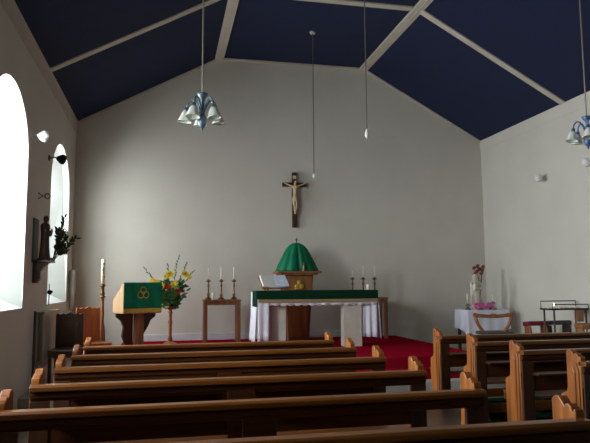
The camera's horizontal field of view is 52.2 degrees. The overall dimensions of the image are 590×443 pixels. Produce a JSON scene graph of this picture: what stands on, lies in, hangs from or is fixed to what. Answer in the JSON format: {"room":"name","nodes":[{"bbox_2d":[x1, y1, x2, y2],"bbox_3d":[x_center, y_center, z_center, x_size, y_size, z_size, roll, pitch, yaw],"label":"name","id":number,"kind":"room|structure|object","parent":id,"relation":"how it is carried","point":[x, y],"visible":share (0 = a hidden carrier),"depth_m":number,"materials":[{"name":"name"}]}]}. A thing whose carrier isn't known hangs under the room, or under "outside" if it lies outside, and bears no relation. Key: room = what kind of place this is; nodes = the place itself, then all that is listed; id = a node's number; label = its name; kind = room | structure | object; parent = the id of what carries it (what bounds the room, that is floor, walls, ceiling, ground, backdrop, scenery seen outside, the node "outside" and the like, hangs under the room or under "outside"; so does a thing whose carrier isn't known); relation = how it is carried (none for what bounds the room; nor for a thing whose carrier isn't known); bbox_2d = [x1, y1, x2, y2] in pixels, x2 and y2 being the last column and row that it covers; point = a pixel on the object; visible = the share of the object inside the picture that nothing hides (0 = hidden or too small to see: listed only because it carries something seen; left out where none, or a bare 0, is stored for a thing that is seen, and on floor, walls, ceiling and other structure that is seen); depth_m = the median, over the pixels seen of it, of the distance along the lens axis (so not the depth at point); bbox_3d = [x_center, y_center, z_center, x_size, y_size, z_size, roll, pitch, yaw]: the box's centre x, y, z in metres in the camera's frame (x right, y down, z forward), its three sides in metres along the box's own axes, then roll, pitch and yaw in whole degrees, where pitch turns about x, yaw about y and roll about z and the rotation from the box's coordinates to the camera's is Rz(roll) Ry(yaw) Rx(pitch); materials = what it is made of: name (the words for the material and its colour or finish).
{"room":"church","nodes":[
{"label":"church","id":0,"kind":"room"},
{"bbox_2d":[0,3,75,409],"bbox_3d":[-2.852,-0.402,4.056,0.450,4.730,15.000,1,-6,-12],"label":"wall","id":1,"kind":"structure","parent":0,"point":[43,112],"depth_m":7.83,"materials":[{"name":"beige paint"}]},
{"bbox_2d":[0,74,27,310],"bbox_3d":[-3.409,-0.325,6.653,0.450,2.610,1.760,1,-6,-12],"label":"window","id":2,"kind":"structure","parent":1,"relation":"in","point":[13,124],"depth_m":7.45,"materials":[{"name":"white glass"}]},
{"bbox_2d":[0,0,77,132],"bbox_3d":[-2.628,-2.601,4.340,0.035,0.240,15.000,1,-6,-12],"label":"trim","id":3,"kind":"structure","parent":1,"relation":"attached to","point":[12,10],"depth_m":7.95,"materials":[{"name":"beige paint"}]},
{"bbox_2d":[31,131,49,142],"bbox_3d":[-3.285,-1.095,7.764,0.233,0.154,0.151,1,-6,-12],"label":"spotlight","id":4,"kind":"object","parent":1,"relation":"attached to","point":[43,136],"visible":1,"depth_m":7.72,"materials":[{"name":"white plastic"}]},
{"bbox_2d":[31,218,54,282],"bbox_3d":[-3.368,0.394,8.077,0.250,0.860,0.300,1,-6,-12],"label":"bracket","id":5,"kind":"object","parent":1,"relation":"attached to","point":[38,265],"visible":1,"depth_m":7.97,"materials":[{"name":"brown wood"}]},
{"bbox_2d":[33,260,54,262],"bbox_3d":[-3.367,0.538,8.062,0.250,0.030,0.280,1,-6,-12],"label":"shelf","id":6,"kind":"object","parent":5,"relation":"attached to","point":[34,261],"depth_m":7.95,"materials":[{"name":"brown wood"}]},
{"bbox_2d":[37,216,52,259],"bbox_3d":[-3.361,0.222,8.097,0.184,0.603,0.237,1,-6,-12],"label":"saint statue","id":7,"kind":"object","parent":5,"relation":"on","point":[44,252],"visible":0.98,"depth_m":8.03,"materials":[{"name":"brown wood"}]},
{"bbox_2d":[51,213,80,260],"bbox_3d":[-3.117,0.225,8.168,0.404,0.683,0.160,1,-6,-12],"label":"foliage spray","id":8,"kind":"object","parent":5,"relation":"on","point":[60,247],"visible":0.98,"depth_m":8.14,"materials":[{"name":"green plant"}]},
{"bbox_2d":[31,309,58,380],"bbox_3d":[-3.543,1.852,8.544,0.110,1.200,1.414,1,-6,-12],"label":"radiator","id":9,"kind":"object","parent":1,"relation":"attached to","point":[44,323],"visible":0.73,"depth_m":8.19,"materials":[{"name":"metal"}]},
{"bbox_2d":[46,284,52,305],"bbox_3d":[-3.637,1.087,8.922,0.087,0.318,0.087,-4,-7,33],"label":"bracket","id":10,"kind":"object","parent":1,"relation":"attached to","point":[49,291],"visible":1,"depth_m":8.91,"materials":[{"name":"metal"}]},
{"bbox_2d":[48,154,66,164],"bbox_3d":[-3.522,-0.920,8.928,0.263,0.154,0.151,1,-6,-12],"label":"spotlight","id":11,"kind":"object","parent":1,"relation":"attached to","point":[61,159],"visible":1,"depth_m":8.89,"materials":[{"name":"black metal"}]},
{"bbox_2d":[47,144,68,303],"bbox_3d":[-4.113,0.025,9.910,0.450,2.610,1.760,1,-6,-12],"label":"window","id":12,"kind":"structure","parent":1,"relation":"in","point":[59,204],"depth_m":10.70,"materials":[{"name":"white glass"}]},
{"bbox_2d":[55,140,67,254],"bbox_3d":[-3.697,-0.392,9.530,0.231,1.833,0.016,1,-6,-12],"label":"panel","id":13,"kind":"object","parent":1,"relation":"attached to","point":[58,140],"visible":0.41,"depth_m":9.48,"materials":[{"name":"black metal"}]},
{"bbox_2d":[68,270,76,310],"bbox_3d":[-4.055,1.255,10.943,0.135,0.740,0.130,1,-6,-12],"label":"vase","id":14,"kind":"object","parent":1,"relation":"attached to","point":[72,273],"visible":1,"depth_m":10.90,"materials":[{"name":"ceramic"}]},
{"bbox_2d":[18,396,506,442],"bbox_3d":[1.490,2.070,4.729,9.300,0.100,15.600,1,-6,-12],"label":"floor","id":15,"kind":"structure","parent":0,"point":[440,417],"depth_m":6.80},
{"bbox_2d":[83,332,333,354],"bbox_3d":[-0.929,1.768,6.805,2.790,0.968,0.550,1,-6,-12],"label":"pew","id":16,"kind":"object","parent":15,"relation":"on","point":[328,342],"visible":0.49,"depth_m":6.65,"materials":[{"name":"brown wood"}]},
{"bbox_2d":[70,338,356,382],"bbox_3d":[-0.755,1.679,5.973,2.790,0.968,0.550,1,-6,-12],"label":"pew","id":17,"kind":"object","parent":15,"relation":"on","point":[349,351],"visible":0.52,"depth_m":5.80,"materials":[{"name":"brown wood"}]},
{"bbox_2d":[52,345,386,407],"bbox_3d":[-0.580,1.590,5.141,2.790,0.968,0.550,1,-6,-12],"label":"pew","id":18,"kind":"object","parent":15,"relation":"on","point":[62,374],"visible":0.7,"depth_m":4.96,"materials":[{"name":"brown wood"}]},
{"bbox_2d":[28,356,426,442],"bbox_3d":[-0.405,1.501,4.309,2.790,0.968,0.550,1,-6,-12],"label":"pew","id":19,"kind":"object","parent":15,"relation":"on","point":[239,387],"visible":0.76,"depth_m":4.14,"materials":[{"name":"brown wood"}]},
{"bbox_2d":[0,371,486,442],"bbox_3d":[-0.231,1.411,3.476,2.790,0.968,0.550,1,-6,-12],"label":"pew","id":20,"kind":"object","parent":15,"relation":"on","point":[259,416],"visible":0.84,"depth_m":3.32,"materials":[{"name":"brown wood"}]},
{"bbox_2d":[17,348,505,409],"bbox_3d":[0.407,2.511,10.105,8.550,0.170,4.000,1,-6,-12],"label":"step","id":21,"kind":"structure","parent":15,"relation":"on","point":[23,401],"depth_m":8.38,"materials":[{"name":"red carpet"}]},
{"bbox_2d":[47,312,83,383],"bbox_3d":[-3.204,1.773,8.425,0.400,0.988,0.435,1,-6,-9],"label":"carved chair","id":22,"kind":"object","parent":21,"relation":"on","point":[69,333],"visible":0.73,"depth_m":8.61,"materials":[{"name":"brown wood"}]},
{"bbox_2d":[76,306,111,350],"bbox_3d":[-3.138,1.846,9.357,0.420,1.038,0.435,5,-8,-43],"label":"carved chair","id":23,"kind":"object","parent":21,"relation":"on","point":[92,316],"visible":0.57,"depth_m":9.52,"materials":[{"name":"orange wood"}]},
{"bbox_2d":[99,284,105,340],"bbox_3d":[-3.342,1.776,10.403,0.340,1.400,0.340,1,-6,-12],"label":"candle stand","id":24,"kind":"object","parent":21,"relation":"on","point":[102,327],"visible":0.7,"depth_m":10.40,"materials":[{"name":"brown wood"}]},
{"bbox_2d":[101,259,105,283],"bbox_3d":[-3.347,0.871,10.498,0.072,0.420,0.074,1,-6,-12],"label":"paschal candle","id":25,"kind":"object","parent":24,"relation":"on","point":[103,263],"visible":1,"depth_m":10.47,"materials":[{"name":"wax"}]},
{"bbox_2d":[458,328,507,349],"bbox_3d":[3.671,2.159,11.774,0.860,0.840,0.500,1,-6,-12],"label":"altar table","id":26,"kind":"object","parent":21,"relation":"on","point":[459,330],"visible":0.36,"depth_m":11.86,"materials":[{"name":"brown wood"}]},
{"bbox_2d":[455,309,510,334],"bbox_3d":[3.674,1.977,11.776,0.948,0.502,0.554,1,-6,-12],"label":"tablecloth","id":27,"kind":"object","parent":26,"relation":"on","point":[464,320],"visible":0.8,"depth_m":11.55,"materials":[{"name":"white fabric"}]},
{"bbox_2d":[470,274,482,309],"bbox_3d":[3.559,1.381,11.832,0.269,0.700,0.216,2,-6,-21],"label":"statue","id":28,"kind":"object","parent":27,"relation":"on","point":[475,285],"visible":0.91,"depth_m":11.78,"materials":[{"name":"white ceramic"}]},
{"bbox_2d":[472,264,484,302],"bbox_3d":[3.667,1.292,11.985,0.308,0.904,0.128,1,-6,-12],"label":"dried flowers","id":29,"kind":"object","parent":27,"relation":"on","point":[482,268],"visible":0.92,"depth_m":12.00,"materials":[{"name":"red plant"}]},
{"bbox_2d":[474,302,494,309],"bbox_3d":[3.657,1.635,11.651,0.443,0.160,0.237,1,-6,-12],"label":"flowers","id":30,"kind":"object","parent":27,"relation":"on","point":[478,305],"visible":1,"depth_m":11.58,"materials":[{"name":"pink plant"}]},
{"bbox_2d":[473,312,513,333],"bbox_3d":[3.305,1.953,9.968,0.737,0.883,0.448,1,-6,-12],"label":"curved chair","id":31,"kind":"object","parent":21,"relation":"on","point":[510,315],"visible":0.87,"depth_m":9.96,"materials":[{"name":"brown wood"}]},
{"bbox_2d":[523,321,548,332],"bbox_3d":[4.055,2.061,10.323,0.380,0.725,0.502,1,-6,-12],"label":"chair","id":32,"kind":"object","parent":21,"relation":"on","point":[527,325],"visible":0.35,"depth_m":10.14,"materials":[{"name":"red fabric"}]},
{"bbox_2d":[546,320,570,332],"bbox_3d":[4.475,2.073,10.464,0.420,0.725,0.502,1,-6,-12],"label":"chair","id":33,"kind":"object","parent":21,"relation":"on","point":[565,327],"visible":0.32,"depth_m":10.28,"materials":[{"name":"black wood"}]},
{"bbox_2d":[540,300,588,332],"bbox_3d":[4.456,1.839,9.879,0.710,1.068,0.340,1,-6,-12],"label":"candle stand","id":34,"kind":"object","parent":21,"relation":"on","point":[579,314],"visible":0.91,"depth_m":9.82,"materials":[{"name":"grey metal"}]},
{"bbox_2d":[540,308,588,309],"bbox_3d":[4.449,1.444,9.941,0.710,0.025,0.300,1,-6,-12],"label":"tray","id":35,"kind":"object","parent":34,"relation":"on","point":[540,308],"depth_m":9.82,"materials":[{"name":"black metal"}]},
{"bbox_2d":[574,323,589,331],"bbox_3d":[4.683,1.950,9.310,0.420,0.725,0.502,1,-6,-12],"label":"chair","id":36,"kind":"object","parent":21,"relation":"on","point":[582,327],"visible":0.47,"depth_m":9.42,"materials":[{"name":"brown wood"}]},
{"bbox_2d":[121,335,466,378],"bbox_3d":[-0.191,2.362,10.095,5.470,0.470,3.800,1,-6,-12],"label":"platform","id":37,"kind":"object","parent":15,"relation":"on","point":[397,350],"visible":0.13,"depth_m":9.92,"materials":[{"name":"carpet"}]},
{"bbox_2d":[113,284,160,344],"bbox_3d":[-2.588,1.560,9.777,0.650,1.090,0.580,3,-7,-32],"label":"lectern","id":38,"kind":"object","parent":37,"relation":"on","point":[134,327],"visible":0.59,"depth_m":9.63,"materials":[{"name":"brown wood"}]},
{"bbox_2d":[118,282,161,312],"bbox_3d":[-2.494,1.220,9.687,0.617,0.475,0.343,3,-7,-32],"label":"lectern cloth","id":39,"kind":"object","parent":38,"relation":"on","point":[139,297],"visible":1,"depth_m":9.55,"materials":[{"name":"green fabric"}]},
{"bbox_2d":[164,306,176,343],"bbox_3d":[-2.207,1.850,10.640,0.300,0.690,0.300,1,-6,-12],"label":"stand","id":40,"kind":"object","parent":37,"relation":"on","point":[170,309],"visible":0.88,"depth_m":10.61,"materials":[{"name":"brown wood"}]},
{"bbox_2d":[143,255,194,309],"bbox_3d":[-2.222,1.083,10.701,0.729,1.013,0.654,-3,-7,26],"label":"flower arrangement","id":41,"kind":"object","parent":40,"relation":"on","point":[171,297],"visible":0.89,"depth_m":10.62,"materials":[{"name":"green plant"}]},
{"bbox_2d":[202,299,240,342],"bbox_3d":[-1.386,1.868,11.340,0.700,0.790,0.400,1,-6,-12],"label":"side table","id":42,"kind":"object","parent":37,"relation":"on","point":[237,302],"visible":0.88,"depth_m":11.21,"materials":[{"name":"brown wood"}]},
{"bbox_2d":[205,279,211,299],"bbox_3d":[-1.632,1.282,11.340,0.130,0.380,0.128,1,-6,-12],"label":"candlestick","id":43,"kind":"object","parent":42,"relation":"on","point":[208,280],"visible":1,"depth_m":11.32,"materials":[{"name":"brown wood"}]},
{"bbox_2d":[218,279,223,299],"bbox_3d":[-1.397,1.285,11.390,0.130,0.380,0.128,1,-6,-12],"label":"candlestick","id":44,"kind":"object","parent":42,"relation":"on","point":[220,280],"visible":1,"depth_m":11.37,"materials":[{"name":"brown wood"}]},
{"bbox_2d":[231,279,236,298],"bbox_3d":[-1.163,1.289,11.440,0.130,0.380,0.128,1,-6,-12],"label":"candlestick","id":45,"kind":"object","parent":42,"relation":"on","point":[233,280],"visible":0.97,"depth_m":11.42,"materials":[{"name":"brown wood"}]},
{"bbox_2d":[273,271,321,340],"bbox_3d":[0.039,1.616,11.536,0.840,1.315,0.610,1,-6,-12],"label":"pedestal","id":46,"kind":"object","parent":37,"relation":"on","point":[297,317],"visible":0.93,"depth_m":11.35,"materials":[{"name":"brown wood"}]},
{"bbox_2d":[275,238,318,270],"bbox_3d":[0.035,0.640,11.650,0.878,0.650,0.533,1,-6,-12],"label":"tabernacle","id":47,"kind":"object","parent":46,"relation":"on","point":[293,257],"visible":0.96,"depth_m":11.48,"materials":[{"name":"green fabric"}]},
{"bbox_2d":[269,304,361,346],"bbox_3d":[0.327,1.705,10.565,2.060,0.930,0.720,1,-6,-12],"label":"altar","id":48,"kind":"object","parent":37,"relation":"on","point":[351,315],"visible":0.42,"depth_m":10.31,"materials":[{"name":"stone"}]},
{"bbox_2d":[249,292,380,341],"bbox_3d":[0.335,1.652,10.556,2.228,0.842,0.792,1,-6,-12],"label":"linens","id":49,"kind":"object","parent":48,"relation":"on","point":[371,312],"visible":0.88,"depth_m":10.30,"materials":[{"name":"white fabric"}]},
{"bbox_2d":[251,290,377,306],"bbox_3d":[0.319,1.345,10.583,2.130,0.270,0.798,1,-6,-12],"label":"altar cloth","id":50,"kind":"object","parent":49,"relation":"on","point":[262,296],"visible":1,"depth_m":10.20,"materials":[{"name":"green fabric"}]},
{"bbox_2d":[379,297,387,338],"bbox_3d":[1.459,1.910,11.950,0.700,0.800,0.400,1,-6,-12],"label":"side table","id":51,"kind":"object","parent":37,"relation":"on","point":[381,299],"visible":0.38,"depth_m":11.85,"materials":[{"name":"brown wood"}]},
{"bbox_2d":[163,394,589,442],"bbox_3d":[0.007,1.323,2.658,2.790,0.968,0.550,1,-6,-12],"label":"pew","id":52,"kind":"object","parent":15,"relation":"on","point":[569,424],"visible":1,"depth_m":2.68,"materials":[{"name":"brown wood"}]},
{"bbox_2d":[488,397,506,419],"bbox_3d":[2.350,2.145,6.912,0.400,0.200,0.240,1,-6,-12],"label":"kneeler","id":53,"kind":"object","parent":15,"relation":"on","point":[500,415],"visible":0.17,"depth_m":6.79,"materials":[{"name":"green fabric"}]},
{"bbox_2d":[430,328,589,396],"bbox_3d":[3.110,1.854,7.854,2.790,0.968,0.550,1,-6,-12],"label":"pew","id":54,"kind":"object","parent":15,"relation":"on","point":[444,363],"visible":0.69,"depth_m":7.53,"materials":[{"name":"brown wood"}]},
{"bbox_2d":[464,333,589,422],"bbox_3d":[3.293,1.763,7.006,2.790,0.968,0.550,1,-6,-12],"label":"pew","id":55,"kind":"object","parent":15,"relation":"on","point":[486,372],"visible":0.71,"depth_m":6.67,"materials":[{"name":"brown wood"}]},
{"bbox_2d":[535,398,552,412],"bbox_3d":[3.035,2.156,7.059,0.400,0.200,0.240,1,-6,-12],"label":"kneeler","id":56,"kind":"object","parent":15,"relation":"on","point":[540,399],"visible":0.09,"depth_m":6.95,"materials":[{"name":"green fabric"}]},
{"bbox_2d":[536,413,552,419],"bbox_3d":[2.533,2.054,6.067,0.400,0.200,0.240,1,-6,-12],"label":"kneeler","id":57,"kind":"object","parent":15,"relation":"on","point":[539,416],"visible":0.06,"depth_m":6.01,"materials":[{"name":"green fabric"}]},
{"bbox_2d":[503,340,589,421],"bbox_3d":[3.476,1.672,6.158,2.790,0.968,0.550,1,-6,-12],"label":"pew","id":58,"kind":"object","parent":15,"relation":"on","point":[524,385],"visible":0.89,"depth_m":5.78,"materials":[{"name":"brown wood"}]},
{"bbox_2d":[562,349,589,419],"bbox_3d":[3.659,1.581,5.310,2.790,0.968,0.550,1,-6,-12],"label":"pew","id":59,"kind":"object","parent":15,"relation":"on","point":[578,369],"visible":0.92,"depth_m":4.94,"materials":[{"name":"brown wood"}]},
{"bbox_2d":[69,60,486,359],"bbox_3d":[-0.136,-0.250,12.496,9.300,6.170,0.300,1,-6,-12],"label":"wall","id":60,"kind":"structure","parent":0,"point":[153,188],"depth_m":12.38,"materials":[{"name":"beige paint"}]},
{"bbox_2d":[122,329,394,341],"bbox_3d":[-0.589,2.261,11.959,5.470,0.130,0.030,1,-6,-12],"label":"baseboard","id":61,"kind":"structure","parent":60,"relation":"attached to","point":[335,333],"depth_m":11.74,"materials":[{"name":"grey wood"}]},
{"bbox_2d":[78,58,479,141],"bbox_3d":[-0.042,-2.586,12.592,8.550,1.545,0.050,1,-6,-12],"label":"trim","id":62,"kind":"structure","parent":60,"relation":"attached to","point":[228,59],"depth_m":12.62,"materials":[{"name":"beige paint"}]},
{"bbox_2d":[282,172,306,227],"bbox_3d":[-0.003,-0.448,12.296,0.510,1.140,0.146,1,-6,-12],"label":"crucifix","id":63,"kind":"object","parent":60,"relation":"attached to","point":[294,184],"visible":1,"depth_m":12.29,"materials":[{"name":"brown wood"}]},
{"bbox_2d":[359,0,432,70],"bbox_3d":[3.045,-4.069,5.723,0.180,0.080,15.000,1,-6,-12],"label":"trim","id":64,"kind":"structure","parent":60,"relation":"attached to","point":[412,15],"depth_m":11.08,"materials":[{"name":"beige paint"}]},
{"bbox_2d":[14,0,589,140],"bbox_3d":[1.455,-3.416,5.310,9.300,2.066,15.600,1,-6,-12],"label":"ceiling","id":65,"kind":"structure","parent":0,"point":[540,39],"depth_m":10.34,"materials":[{"name":"blue paint"}]},
{"bbox_2d":[178,0,224,130],"bbox_3d":[-0.931,-2.269,6.221,0.476,2.734,0.486,3,-7,-32],"label":"chandelier","id":66,"kind":"object","parent":65,"relation":"hanging from","point":[191,113],"visible":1,"depth_m":6.06,"materials":[{"name":"blue metal"}]},
{"bbox_2d":[215,0,238,60],"bbox_3d":[0.014,-4.119,5.074,0.180,0.080,15.000,1,-6,-12],"label":"trim","id":67,"kind":"structure","parent":65,"relation":"attached to","point":[232,5],"depth_m":10.82,"materials":[{"name":"beige paint"}]},
{"bbox_2d":[50,0,564,104],"bbox_3d":[0.563,-2.891,9.793,8.550,1.535,0.130,1,-6,-12],"label":"trim","id":68,"kind":"structure","parent":65,"relation":"attached to","point":[424,13],"depth_m":10.02,"materials":[{"name":"beige paint"}]},
{"bbox_2d":[310,31,315,177],"bbox_3d":[0.334,-2.136,10.969,0.120,2.745,0.117,1,-6,-12],"label":"hanging cord","id":69,"kind":"object","parent":65,"relation":"hanging from","point":[312,33],"visible":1,"depth_m":10.96,"materials":[{"name":"beige paint"}]},
{"bbox_2d":[364,0,369,138],"bbox_3d":[0.937,-2.451,8.036,0.120,2.745,0.117,1,-6,-12],"label":"hanging cord","id":70,"kind":"object","parent":65,"relation":"hanging from","point":[366,131],"visible":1,"depth_m":7.97,"materials":[{"name":"beige paint"}]},
{"bbox_2d":[565,0,589,148],"bbox_3d":[3.420,-2.192,7.152,0.476,2.723,0.486,3,-7,-32],"label":"chandelier","id":71,"kind":"object","parent":65,"relation":"hanging from","point":[574,138],"visible":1,"depth_m":7.04,"materials":[{"name":"blue metal"}]},
{"bbox_2d":[481,105,589,333],"bbox_3d":[5.874,-0.259,5.926,0.300,4.730,15.000,1,-6,-12],"label":"wall","id":72,"kind":"structure","parent":0,"point":[537,234],"depth_m":11.27,"materials":[{"name":"beige paint"}]},
{"bbox_2d":[479,91,589,150],"bbox_3d":[5.699,-2.465,6.124,0.030,0.240,15.000,1,-6,-12],"label":"trim","id":73,"kind":"structure","parent":72,"relation":"attached to","point":[574,104],"depth_m":11.31,"materials":[{"name":"beige paint"}]},
{"bbox_2d":[535,174,545,181],"bbox_3d":[4.510,-0.795,11.061,0.233,0.154,0.151,1,-6,-12],"label":"spotlight","id":74,"kind":"object","parent":72,"relation":"attached to","point":[538,178],"visible":1,"depth_m":11.00,"materials":[{"name":"white plastic"}]},
{"bbox_2d":[582,158,589,166],"bbox_3d":[4.783,-0.960,9.801,0.233,0.154,0.151,1,-6,-12],"label":"spotlight","id":75,"kind":"object","parent":72,"relation":"attached to","point":[586,161],"visible":1,"depth_m":9.74,"materials":[{"name":"white plastic"}]},
{"bbox_3d":[-0.345,1.082,10.308,0.360,0.202,0.232,2,-6,-19],"label":"stand","id":76,"kind":"object","parent":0,"visible":0},
{"bbox_2d":[258,275,289,288],"bbox_3d":[-0.359,1.033,10.294,0.490,0.237,0.280,2,-6,-19],"label":"open book","id":77,"kind":"object","parent":76,"relation":"on","point":[272,282],"visible":1,"depth_m":10.25,"materials":[{"name":"paper"}]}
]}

